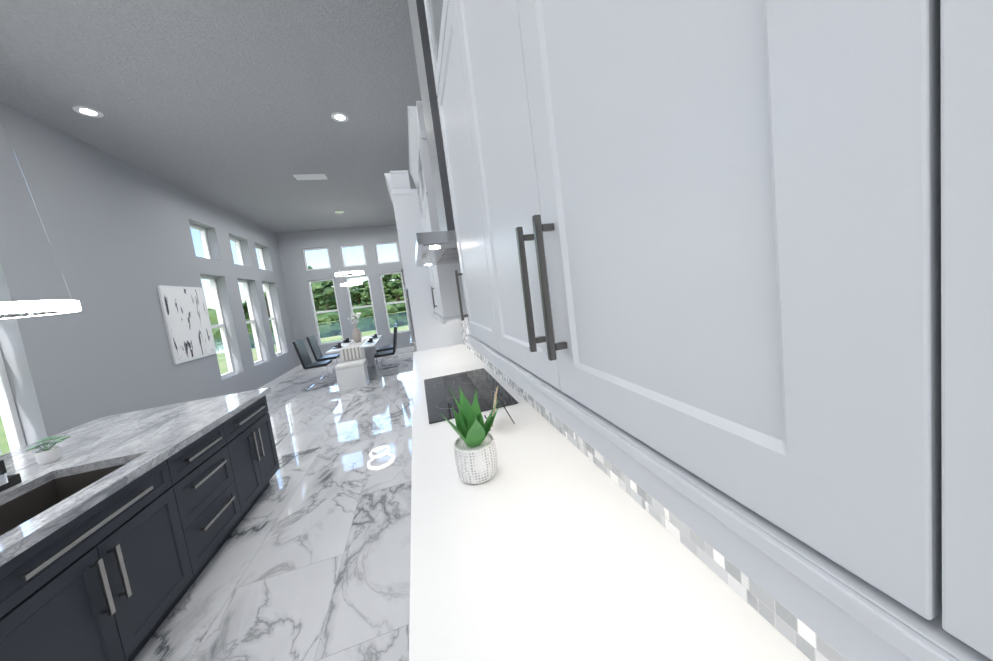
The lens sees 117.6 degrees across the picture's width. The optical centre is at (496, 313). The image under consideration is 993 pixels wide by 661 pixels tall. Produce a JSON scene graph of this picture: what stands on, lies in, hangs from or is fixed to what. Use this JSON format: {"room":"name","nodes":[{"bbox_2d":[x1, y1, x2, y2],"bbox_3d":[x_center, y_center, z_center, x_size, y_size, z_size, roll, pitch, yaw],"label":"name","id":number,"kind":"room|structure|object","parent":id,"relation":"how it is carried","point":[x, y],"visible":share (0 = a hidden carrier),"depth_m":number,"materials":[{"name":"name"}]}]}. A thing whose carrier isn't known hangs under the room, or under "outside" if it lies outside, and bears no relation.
{"room":"kitchen","nodes":[
{"label":"kitchen","id":0,"kind":"room"},
{"bbox_2d":[0,102,298,445],"bbox_3d":[-4.284,0.006,2.146,0.250,3.900,13.100,-9,5,-15],"label":"wall","id":1,"kind":"structure","parent":0,"point":[118,232],"depth_m":3.53,"materials":[{"name":"paint"}]},
{"bbox_2d":[0,223,281,450],"bbox_3d":[-4.959,-0.154,4.351,0.070,2.796,7.316,-9,5,-15],"label":"window frames","id":2,"kind":"structure","parent":1,"relation":"in","point":[12,426],"depth_m":5.68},
{"bbox_2d":[156,285,216,364],"bbox_3d":[-4.796,0.139,4.701,0.032,1.140,0.920,-9,5,-15],"label":"picture","id":3,"kind":"object","parent":1,"relation":"attached to","point":[187,322],"visible":1,"depth_m":4.61},
{"bbox_2d":[259,365,300,388],"bbox_3d":[-3.921,1.844,2.346,0.017,0.139,13.079,-9,5,-15],"label":"baseboard","id":4,"kind":"structure","parent":1,"relation":"attached to","point":[276,381],"depth_m":7.43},
{"bbox_2d":[0,0,421,232],"bbox_3d":[-2.515,-2.284,2.518,4.480,0.120,13.600,-9,5,-15],"label":"ceiling","id":5,"kind":"structure","parent":0,"point":[232,106],"depth_m":3.00,"materials":[{"name":"white paint"}]},
{"bbox_2d":[0,116,81,318],"bbox_3d":[-2.839,-1.032,1.578,0.480,2.113,0.480,-9,5,-15],"label":"light","id":6,"kind":"object","parent":5,"relation":"hanging from","point":[15,309],"visible":1,"depth_m":1.68,"materials":[{"name":"white"}]},
{"bbox_2d":[72,106,103,117],"bbox_3d":[-4.151,-2.056,3.056,0.190,0.006,0.190,-9,5,-15],"label":"recessed light","id":7,"kind":"object","parent":5,"relation":"in","point":[87,111],"visible":1,"depth_m":3.05,"materials":[{"name":"white"}]},
{"bbox_2d":[293,174,327,179],"bbox_3d":[-3.190,-2.352,5.164,0.480,0.015,0.220,-9,5,-15],"label":"ceiling vent","id":8,"kind":"object","parent":5,"relation":"in","point":[310,176],"visible":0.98,"depth_m":5.14,"materials":[{"name":"white metal"}]},
{"bbox_2d":[331,112,348,121],"bbox_3d":[-1.904,-2.393,3.656,0.190,0.006,0.190,-9,5,-15],"label":"recessed light","id":9,"kind":"object","parent":5,"relation":"in","point":[339,117],"visible":1,"depth_m":3.65,"materials":[{"name":"white"}]},
{"bbox_2d":[335,210,363,285],"bbox_3d":[-3.639,-1.581,7.238,0.640,1.770,0.640,-9,5,-15],"label":"ring pendant light","id":10,"kind":"object","parent":5,"relation":"hanging from","point":[346,273],"visible":1,"depth_m":7.17,"materials":[{"name":"white"}]},
{"bbox_2d":[133,350,414,660],"bbox_3d":[-2.009,1.680,2.853,4.480,0.100,13.600,-9,5,-15],"label":"floor","id":11,"kind":"structure","parent":0,"point":[310,561],"depth_m":2.05,"materials":[{"name":"stone"}]},
{"bbox_2d":[0,391,279,660],"bbox_3d":[-2.181,1.386,0.752,1.241,0.875,4.290,-9,5,-15],"label":"kitchen island","id":12,"kind":"object","parent":11,"relation":"on","point":[116,531],"depth_m":1.50,"materials":[{"name":"black wood"}]},
{"bbox_2d":[0,387,270,562],"bbox_3d":[-2.256,0.935,0.698,1.280,0.045,4.350,-9,5,-15],"label":"island countertop","id":13,"kind":"structure","parent":12,"relation":"on","point":[144,437],"depth_m":1.83,"materials":[{"name":"grey stone"}]},
{"bbox_2d":[0,392,8,532],"bbox_3d":[-2.304,0.594,1.255,0.316,0.545,0.064,-9,5,-15],"label":"faucet","id":14,"kind":"object","parent":13,"relation":"on","point":[3,476],"depth_m":1.30,"materials":[{"name":"black metal"}]},
{"bbox_2d":[0,473,21,491],"bbox_3d":[-2.473,0.849,1.460,0.110,0.049,0.140,-9,5,-15],"label":"sponge caddy","id":15,"kind":"object","parent":13,"relation":"on","point":[14,479],"visible":0.88,"depth_m":1.51,"materials":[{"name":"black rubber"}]},
{"bbox_2d":[26,435,70,464],"bbox_3d":[-2.620,0.793,1.765,0.148,0.146,0.123,-9,5,-15],"label":"potted plant","id":16,"kind":"object","parent":13,"relation":"on","point":[47,455],"visible":1,"depth_m":1.74,"materials":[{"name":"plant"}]},
{"bbox_2d":[292,339,334,389],"bbox_3d":[-3.871,1.034,6.411,0.548,1.046,0.430,-9,5,-15],"label":"chair","id":17,"kind":"object","parent":11,"relation":"on","point":[303,355],"visible":1,"depth_m":6.30,"materials":[{"name":"black leather"}]},
{"bbox_2d":[306,335,339,379],"bbox_3d":[-4.082,0.996,7.182,0.548,1.046,0.430,-9,5,-15],"label":"chair","id":18,"kind":"object","parent":11,"relation":"on","point":[315,349],"visible":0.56,"depth_m":7.04,"materials":[{"name":"black leather"}]},
{"bbox_2d":[336,363,368,391],"bbox_3d":[-2.892,1.258,6.058,0.510,0.420,0.340,-9,5,-15],"label":"bench","id":19,"kind":"object","parent":11,"relation":"on","point":[352,378],"visible":0.9,"depth_m":5.90,"materials":[{"name":"white fabric"}]},
{"bbox_2d":[335,359,365,369],"bbox_3d":[-2.923,1.010,6.037,0.530,0.078,0.360,-9,5,-15],"label":"cushion","id":20,"kind":"object","parent":19,"relation":"on","point":[351,364],"visible":1,"depth_m":5.91,"materials":[{"name":"white fabric"}]},
{"bbox_2d":[326,335,382,366],"bbox_3d":[-3.203,1.040,7.082,0.940,0.759,1.760,-9,5,-15],"label":"dining table","id":21,"kind":"object","parent":11,"relation":"on","point":[352,350],"visible":0.5,"depth_m":6.36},
{"bbox_2d":[331,343,343,348],"bbox_3d":[-3.462,0.696,6.564,0.240,0.080,0.350,-9,5,-15],"label":"place setting","id":22,"kind":"object","parent":21,"relation":"on","point":[338,346],"visible":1,"depth_m":6.50,"materials":[{"name":"black ceramic"}]},
{"bbox_2d":[348,312,361,342],"bbox_3d":[-3.285,0.311,7.054,0.306,0.706,0.413,-9,5,-15],"label":"vase","id":23,"kind":"object","parent":21,"relation":"on","point":[356,334],"visible":1,"depth_m":7.00,"materials":[{"name":"ceramic"}]},
{"bbox_2d":[365,338,375,343],"bbox_3d":[-2.830,0.601,6.732,0.240,0.080,0.350,-9,5,-15],"label":"place setting","id":24,"kind":"object","parent":21,"relation":"on","point":[370,340],"visible":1,"depth_m":6.73,"materials":[{"name":"ceramic"}]},
{"bbox_2d":[374,325,398,376],"bbox_3d":[-2.448,0.824,6.750,0.548,1.046,0.430,-9,5,-15],"label":"chair","id":25,"kind":"object","parent":11,"relation":"on","point":[377,355],"visible":1,"depth_m":6.58,"materials":[{"name":"black leather"}]},
{"bbox_2d":[377,323,398,369],"bbox_3d":[-2.677,0.792,7.474,0.548,1.046,0.430,-9,5,-15],"label":"chair","id":26,"kind":"object","parent":11,"relation":"on","point":[384,348],"visible":0.75,"depth_m":7.33,"materials":[{"name":"black leather"}]},
{"bbox_2d":[388,188,463,351],"bbox_3d":[-0.946,-0.138,4.379,0.640,2.970,0.950,-9,5,-15],"label":"tall cabinet","id":27,"kind":"object","parent":11,"relation":"on","point":[428,331],"depth_m":3.85,"materials":[{"name":"white wood"}]},
{"bbox_2d":[275,225,413,364],"bbox_3d":[-4.146,-0.598,9.084,4.230,3.900,0.250,-9,5,-15],"label":"wall","id":28,"kind":"structure","parent":0,"point":[297,276],"depth_m":8.77,"materials":[{"name":"paint"}]},
{"bbox_2d":[302,242,410,344],"bbox_3d":[-4.128,-0.657,9.044,2.596,2.796,0.070,-9,5,-15],"label":"window frames","id":29,"kind":"structure","parent":28,"relation":"in","point":[312,298],"depth_m":8.96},
{"bbox_2d":[300,346,414,369],"bbox_3d":[-3.747,1.248,9.143,3.930,0.139,0.022,-9,5,-15],"label":"baseboard","id":30,"kind":"structure","parent":28,"relation":"attached to","point":[406,349],"depth_m":9.33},
{"bbox_2d":[416,188,435,311],"bbox_3d":[-0.669,-0.812,3.577,0.327,1.572,0.673,-9,5,-15],"label":"upper cabinet","id":31,"kind":"object","parent":0,"relation":"attached to","point":[418,189],"depth_m":3.61,"materials":[{"name":"white wood"}]},
{"bbox_2d":[408,0,451,247],"bbox_3d":[-0.336,-1.471,1.988,0.285,1.941,0.411,-9,5,-15],"label":"upper cabinet","id":32,"kind":"object","parent":0,"relation":"attached to","point":[427,109],"depth_m":1.87,"materials":[{"name":"white wood"}]},
{"bbox_2d":[399,0,510,266],"bbox_3d":[-0.423,-1.405,1.963,0.484,2.046,1.050,-9,5,-15],"label":"range hood","id":33,"kind":"object","parent":32,"relation":"attached to","point":[439,247],"depth_m":1.82,"materials":[{"name":"silver metal"}]},
{"bbox_2d":[416,128,463,319],"bbox_3d":[-0.491,-0.780,2.928,0.327,1.572,0.675,-9,5,-15],"label":"upper cabinet","id":34,"kind":"object","parent":0,"relation":"attached to","point":[442,261],"depth_m":2.61,"materials":[{"name":"white wood"}]},
{"bbox_2d":[420,0,491,355],"bbox_3d":[-0.004,-0.693,1.153,0.327,1.572,0.522,-9,5,-15],"label":"upper cabinet","id":35,"kind":"object","parent":0,"relation":"attached to","point":[437,26],"depth_m":1.19,"materials":[{"name":"white wood"}]},
{"bbox_2d":[409,344,823,660],"bbox_3d":[-0.076,0.587,1.486,0.662,0.040,5.148,-9,5,-15],"label":"countertop","id":36,"kind":"structure","parent":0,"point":[550,557],"depth_m":0.72,"materials":[{"name":"white stone"}]},
{"bbox_2d":[440,386,499,483],"bbox_3d":[-0.081,0.427,1.092,0.222,0.343,0.213,-9,5,-15],"label":"potted plant","id":37,"kind":"object","parent":36,"relation":"on","point":[475,452],"visible":1,"depth_m":1.07,"materials":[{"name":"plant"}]},
{"bbox_2d":[424,368,519,423],"bbox_3d":[-0.237,0.530,2.110,0.510,0.008,0.900,-9,5,-15],"label":"cooktop","id":38,"kind":"object","parent":36,"relation":"in","point":[438,398],"depth_m":2.03,"materials":[{"name":"black glass"}]},
{"bbox_2d":[484,386,514,430],"bbox_3d":[-0.006,0.465,1.486,0.163,0.182,0.141,-9,5,-15],"label":"sign","id":39,"kind":"object","parent":36,"relation":"on","point":[495,398],"visible":0.58,"depth_m":1.47,"materials":[{"name":"beige wood"}]},
{"bbox_2d":[448,0,871,635],"bbox_3d":[0.171,-0.661,0.514,0.327,1.572,0.804,-9,5,-15],"label":"upper cabinet","id":40,"kind":"object","parent":0,"relation":"attached to","point":[700,294],"depth_m":0.25,"materials":[{"name":"white wood"}]},
{"bbox_2d":[856,0,992,660],"bbox_3d":[0.385,-0.623,-0.263,0.327,1.572,0.810,-9,5,-15],"label":"upper cabinet","id":41,"kind":"object","parent":0,"relation":"attached to","point":[926,66],"depth_m":0.14,"materials":[{"name":"white wood"}]},
{"label":"outside","id":42,"kind":"structure","parent":0,"visible":0},
{"bbox_2d":[0,311,408,455],"bbox_3d":[-22.048,-1.662,76.555,300.000,0.150,280.000,-9,5,-15],"label":"lawn","id":43,"kind":"structure","parent":42,"point":[4,444],"depth_m":16.52,"materials":[{"name":"green plant"}]},
{"bbox_2d":[242,300,268,319],"bbox_3d":[-44.804,-0.334,54.847,5.074,6.600,4.670,-9,5,-15],"label":"tree","id":44,"kind":"object","parent":43,"relation":"on","point":[245,308],"visible":0.21,"depth_m":53.99,"materials":[{"name":"green plant"}]},
{"bbox_2d":[264,291,269,316],"bbox_3d":[-44.864,-0.907,58.824,3.443,7.111,3.158,-9,5,-15],"label":"tree","id":45,"kind":"object","parent":43,"relation":"on","point":[267,302],"visible":0.19,"depth_m":58.74,"materials":[{"name":"green plant"}]},
{"bbox_2d":[208,290,405,337],"bbox_3d":[-24.009,-4.267,77.104,126.872,10.779,56.174,-9,5,-15],"label":"shrubs","id":46,"kind":"object","parent":43,"relation":"on","point":[365,312],"visible":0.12,"depth_m":50.16,"materials":[{"name":"green plant"}]},
{"bbox_2d":[214,312,407,353],"bbox_3d":[27.292,-5.485,46.307,200.000,0.015,28.000,-9,5,-15],"label":"pond water","id":47,"kind":"structure","parent":43,"relation":"on","point":[331,329],"depth_m":29.45,"materials":[{"name":"blue liquid"}]},
{"bbox_2d":[312,285,334,306],"bbox_3d":[-34.036,-2.936,55.546,7.004,8.920,6.681,-9,5,-15],"label":"tree","id":48,"kind":"object","parent":43,"relation":"on","point":[318,297],"visible":0.21,"depth_m":54.60,"materials":[{"name":"green plant"}]},
{"bbox_2d":[311,281,336,309],"bbox_3d":[-33.884,-3.296,60.630,6.549,8.737,6.370,-9,5,-15],"label":"tree","id":49,"kind":"object","parent":43,"relation":"on","point":[331,301],"visible":0.38,"depth_m":59.78,"materials":[{"name":"green plant"}]},
{"bbox_2d":[349,285,369,304],"bbox_3d":[-32.085,-3.454,69.675,6.287,7.103,5.286,-9,5,-15],"label":"tree","id":50,"kind":"object","parent":43,"relation":"on","point":[358,292],"visible":0.71,"depth_m":68.91,"materials":[{"name":"green plant"}]},
{"bbox_2d":[359,284,370,304],"bbox_3d":[-31.762,-3.783,72.872,5.774,7.134,5.682,-9,5,-15],"label":"tree","id":51,"kind":"object","parent":43,"relation":"on","point":[367,300],"visible":0.06,"depth_m":72.09,"materials":[{"name":"green plant"}]},
{"bbox_2d":[362,276,386,299],"bbox_3d":[-24.635,-4.065,61.718,5.112,7.755,5.435,-9,5,-15],"label":"tree","id":52,"kind":"object","parent":43,"relation":"on","point":[366,288],"visible":0.27,"depth_m":60.49,"materials":[{"name":"green plant"}]},
{"bbox_2d":[384,288,395,301],"bbox_3d":[-26.483,-4.483,72.693,5.932,7.192,6.412,-9,5,-15],"label":"tree","id":53,"kind":"object","parent":43,"relation":"on","point":[388,293],"visible":0.33,"depth_m":70.90,"materials":[{"name":"green plant"}]},
{"bbox_2d":[383,274,403,300],"bbox_3d":[-20.199,-5.291,60.467,6.009,9.246,6.420,-9,5,-15],"label":"tree","id":54,"kind":"object","parent":43,"relation":"on","point":[396,287],"visible":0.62,"depth_m":59.36,"materials":[{"name":"green plant"}]},
{"bbox_2d":[387,273,400,300],"bbox_3d":[-19.945,-4.642,61.065,3.656,7.832,3.644,-9,5,-15],"label":"tree","id":55,"kind":"object","parent":43,"relation":"on","point":[398,275],"visible":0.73,"depth_m":59.76,"materials":[{"name":"green plant"}]}
]}

